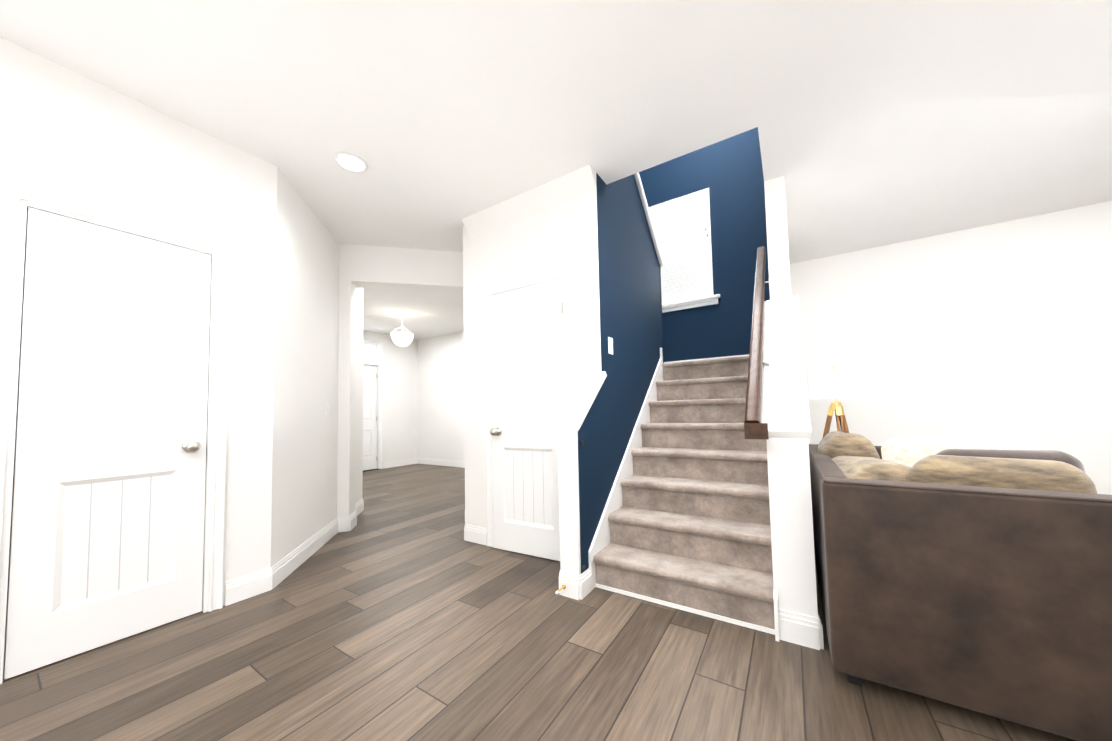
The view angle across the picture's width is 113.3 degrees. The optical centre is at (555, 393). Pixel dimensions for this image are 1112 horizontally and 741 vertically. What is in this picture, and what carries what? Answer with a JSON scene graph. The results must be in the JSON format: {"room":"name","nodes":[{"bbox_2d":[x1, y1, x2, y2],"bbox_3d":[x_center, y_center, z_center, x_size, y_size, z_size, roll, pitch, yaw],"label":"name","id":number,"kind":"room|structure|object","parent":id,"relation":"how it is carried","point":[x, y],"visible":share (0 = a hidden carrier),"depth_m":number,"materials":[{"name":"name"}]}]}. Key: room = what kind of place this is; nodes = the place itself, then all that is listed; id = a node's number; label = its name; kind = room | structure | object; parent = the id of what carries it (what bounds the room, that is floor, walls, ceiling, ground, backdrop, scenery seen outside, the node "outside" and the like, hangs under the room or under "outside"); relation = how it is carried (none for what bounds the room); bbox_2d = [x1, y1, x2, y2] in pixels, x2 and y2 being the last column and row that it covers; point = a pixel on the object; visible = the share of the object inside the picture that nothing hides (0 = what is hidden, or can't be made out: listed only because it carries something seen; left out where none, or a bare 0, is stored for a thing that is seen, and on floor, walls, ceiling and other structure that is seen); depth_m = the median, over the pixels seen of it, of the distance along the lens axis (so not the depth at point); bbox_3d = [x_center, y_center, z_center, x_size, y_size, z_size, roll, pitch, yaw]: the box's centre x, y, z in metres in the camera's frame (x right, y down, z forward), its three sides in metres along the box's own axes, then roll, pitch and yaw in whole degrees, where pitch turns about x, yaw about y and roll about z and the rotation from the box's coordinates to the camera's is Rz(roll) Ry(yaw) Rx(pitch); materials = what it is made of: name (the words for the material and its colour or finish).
{"room":"living room","nodes":[
{"label":"living room","id":0,"kind":"room"},
{"bbox_2d":[0,37,276,611],"bbox_3d":[-2.848,-0.191,0.867,0.120,2.740,3.630,-3,-3,32],"label":"wall","id":1,"kind":"structure","parent":0,"point":[65,132],"depth_m":2.04,"materials":[{"name":"white paint"}]},
{"bbox_2d":[4,207,210,679],"bbox_3d":[-2.142,0.192,1.823,0.110,2.025,0.610,-3,-3,32],"label":"door","id":2,"kind":"structure","parent":1,"relation":"in","point":[107,533],"depth_m":1.78,"materials":[{"name":"white wood"}]},
{"bbox_2d":[0,179,230,683],"bbox_3d":[-2.187,0.158,1.854,0.145,2.112,0.770,-3,-3,32],"label":"door frame","id":3,"kind":"structure","parent":1,"relation":"attached to","point":[10,197],"depth_m":1.79,"materials":[{"name":"white wood"}]},
{"bbox_2d":[271,167,462,566],"bbox_3d":[-1.573,-0.085,3.547,2.044,2.740,2.432,-3,-3,32],"label":"wall","id":4,"kind":"structure","parent":0,"point":[324,278],"depth_m":3.06,"materials":[{"name":"white paint"}]},
{"bbox_2d":[363,330,418,461],"bbox_3d":[-3.980,0.128,6.855,0.140,2.740,3.120,-3,-3,32],"label":"wall","id":5,"kind":"structure","parent":0,"point":[400,365],"depth_m":7.76,"materials":[{"name":"white paint"}]},
{"bbox_2d":[363,365,377,470],"bbox_3d":[-3.827,0.460,7.002,0.119,2.060,0.892,-3,-3,32],"label":"front door","id":6,"kind":"structure","parent":5,"relation":"in","point":[370,377],"depth_m":7.26,"materials":[{"name":"white wood"}]},
{"bbox_2d":[363,339,382,468],"bbox_3d":[-3.845,0.217,7.016,0.145,2.572,1.044,-3,-3,32],"label":"door frame","id":7,"kind":"structure","parent":5,"relation":"attached to","point":[378,349],"depth_m":7.38,"materials":[{"name":"white wood"}]},
{"bbox_2d":[419,332,464,460],"bbox_3d":[-1.489,0.093,7.200,3.970,2.740,0.120,-3,-3,32],"label":"wall","id":8,"kind":"structure","parent":0,"point":[423,398],"depth_m":7.72,"materials":[{"name":"white paint"}]},
{"bbox_2d":[225,354,823,649],"bbox_3d":[-0.481,0.344,1.829,11.130,1.668,7.830,-3,-3,32],"label":"baseboard","id":9,"kind":"structure","parent":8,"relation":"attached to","point":[801,629],"depth_m":2.24,"materials":[{"name":"white wood"}]},
{"bbox_2d":[463,331,463,421],"bbox_3d":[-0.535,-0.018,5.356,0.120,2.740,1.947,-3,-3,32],"label":"wall","id":10,"kind":"structure","parent":0,"point":[463,331],"depth_m":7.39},
{"bbox_2d":[462,165,596,527],"bbox_3d":[-0.240,-0.147,2.854,1.320,2.740,0.215,-3,-3,32],"label":"wall","id":11,"kind":"structure","parent":0,"point":[536,231],"depth_m":2.83,"materials":[{"name":"white paint"}]},
{"bbox_2d":[490,281,564,560],"bbox_3d":[-0.233,0.199,2.780,0.687,2.025,0.147,-3,-3,32],"label":"closet door","id":12,"kind":"structure","parent":11,"relation":"in","point":[527,364],"depth_m":2.81,"materials":[{"name":"white wood"}]},
{"bbox_2d":[484,267,573,546],"bbox_3d":[-0.194,0.166,2.854,0.834,2.112,0.145,-3,-3,32],"label":"door frame","id":13,"kind":"structure","parent":11,"relation":"attached to","point":[566,272],"depth_m":2.95,"materials":[{"name":"white wood"}]},
{"bbox_2d":[0,463,1076,740],"bbox_3d":[-0.692,1.238,2.329,12.100,0.060,8.500,-3,-3,32],"label":"floor","id":14,"kind":"structure","parent":0,"point":[402,609],"depth_m":1.54,"materials":[{"name":"brown wood"}]},
{"bbox_2d":[593,356,774,629],"bbox_3d":[0.792,0.461,3.401,2.180,1.536,2.545,-3,-3,32],"label":"stairs","id":15,"kind":"object","parent":14,"relation":"on","point":[690,524],"visible":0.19,"depth_m":2.36,"materials":[{"name":"beige carpet"}]},
{"bbox_2d":[809,366,862,438],"bbox_3d":[2.425,0.470,3.181,0.501,1.434,0.487,-3,-3,32],"label":"floor lamp","id":16,"kind":"object","parent":14,"relation":"on","point":[833,382],"visible":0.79,"depth_m":3.12,"materials":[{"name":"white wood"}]},
{"bbox_2d":[809,431,1111,740],"bbox_3d":[1.936,0.667,1.906,0.969,0.929,1.739,-3,-3,32],"label":"sofa","id":17,"kind":"object","parent":14,"relation":"on","point":[973,573],"visible":0.96,"depth_m":1.25,"materials":[{"name":"brown fabric"}]},
{"bbox_2d":[0,0,1111,339],"bbox_3d":[-0.753,-1.678,2.473,12.100,0.300,8.500,-3,-3,32],"label":"ceiling","id":18,"kind":"structure","parent":0,"point":[880,122],"depth_m":1.94,"materials":[{"name":"white paint"}]},
{"bbox_2d":[334,152,367,172],"bbox_3d":[-1.345,-1.513,2.406,0.196,0.009,0.196,-3,-3,32],"label":"recessed light","id":19,"kind":"object","parent":18,"relation":"in","point":[351,162],"visible":1,"depth_m":2.40,"materials":[{"name":"white plastic"}]},
{"bbox_2d":[366,315,388,320],"bbox_3d":[-3.058,-1.285,6.293,0.160,0.012,0.360,-3,-3,32],"label":"ceiling vent","id":20,"kind":"object","parent":18,"relation":"in","point":[377,318],"visible":0.96,"depth_m":6.26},
{"bbox_2d":[391,312,412,347],"bbox_3d":[-2.516,-1.026,5.994,0.340,0.581,0.343,-3,-3,32],"label":"pendant light","id":21,"kind":"object","parent":18,"relation":"hanging from","point":[402,339],"visible":1,"depth_m":5.88,"materials":[{"name":"white glass"}]},
{"bbox_2d":[578,173,662,573],"bbox_3d":[0.543,-0.704,3.011,0.120,3.835,1.820,-3,-3,32],"label":"wall","id":22,"kind":"structure","parent":0,"point":[630,297],"depth_m":2.78,"materials":[{"name":"blue paint"}]},
{"bbox_2d":[555,585,565,593],"bbox_3d":[0.025,1.127,2.104,0.022,0.021,0.085,-3,-3,32],"label":"doorstop","id":23,"kind":"object","parent":22,"relation":"attached to","point":[560,589],"visible":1,"depth_m":2.10,"materials":[{"name":"gold metal"}]},
{"bbox_2d":[558,191,600,575],"bbox_3d":[0.158,-0.115,2.358,0.126,2.610,0.381,-3,-3,32],"label":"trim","id":24,"kind":"structure","parent":22,"relation":"attached to","point":[569,521],"depth_m":2.20,"materials":[{"name":"white paint"}]},
{"bbox_2d":[580,440,585,570],"bbox_3d":[0.162,0.665,2.183,0.006,0.769,0.049,-3,-3,32],"label":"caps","id":25,"kind":"object","parent":22,"relation":"attached to","point":[584,566],"visible":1,"depth_m":2.17,"materials":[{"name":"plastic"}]},
{"bbox_2d":[608,337,612,354],"bbox_3d":[0.394,-0.342,2.625,0.012,0.118,0.074,-3,-3,32],"label":"light switch","id":26,"kind":"object","parent":22,"relation":"attached to","point":[610,345],"visible":1,"depth_m":2.62,"materials":[{"name":"white plastic"}]},
{"bbox_2d":[548,172,811,641],"bbox_3d":[1.005,-0.753,2.726,1.320,3.885,1.927,-3,-3,32],"label":"trim","id":27,"kind":"structure","parent":22,"relation":"attached to","point":[785,413],"depth_m":2.21,"materials":[{"name":"white wood"}]},
{"bbox_2d":[639,127,769,361],"bbox_3d":[1.474,-1.378,4.613,2.430,5.300,0.120,-3,-3,32],"label":"wall","id":28,"kind":"structure","parent":0,"point":[728,172],"depth_m":4.25,"materials":[{"name":"blue paint"}]},
{"bbox_2d":[764,175,790,299],"bbox_3d":[1.887,-1.460,3.124,0.130,5.300,3.090,-3,-3,32],"label":"wall","id":29,"kind":"structure","parent":0,"point":[777,240],"depth_m":2.65,"materials":[{"name":"white paint"}]},
{"bbox_2d":[744,246,768,438],"bbox_3d":[1.378,-0.542,2.461,0.094,1.557,1.791,-3,-3,32],"label":"handrail","id":30,"kind":"object","parent":29,"relation":"attached to","point":[755,427],"visible":0.92,"depth_m":2.01,"materials":[{"name":"brown wood"}]},
{"bbox_2d":[766,438,817,617],"bbox_3d":[1.099,0.666,1.706,0.167,0.946,0.022,-3,-3,32],"label":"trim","id":31,"kind":"structure","parent":29,"relation":"attached to","point":[792,538],"depth_m":1.70,"materials":[{"name":"white paint"}]},
{"bbox_2d":[790,201,1111,494],"bbox_3d":[4.503,-0.231,3.172,4.120,2.740,0.120,-3,-3,32],"label":"wall","id":32,"kind":"structure","parent":0,"point":[1001,329],"depth_m":3.45,"materials":[{"name":"white paint"}]},
{"label":"outside","id":33,"kind":"structure","parent":0,"visible":0},
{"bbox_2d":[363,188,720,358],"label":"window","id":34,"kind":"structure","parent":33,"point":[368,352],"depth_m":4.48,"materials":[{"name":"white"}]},
{"bbox_2d":[649,189,712,303],"bbox_3d":[1.508,-1.775,4.568,0.794,1.298,0.059,-3,-3,32],"label":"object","id":35,"kind":"structure","parent":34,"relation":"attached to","point":[690,214],"depth_m":4.52,"materials":[{"name":"white"}]}
]}

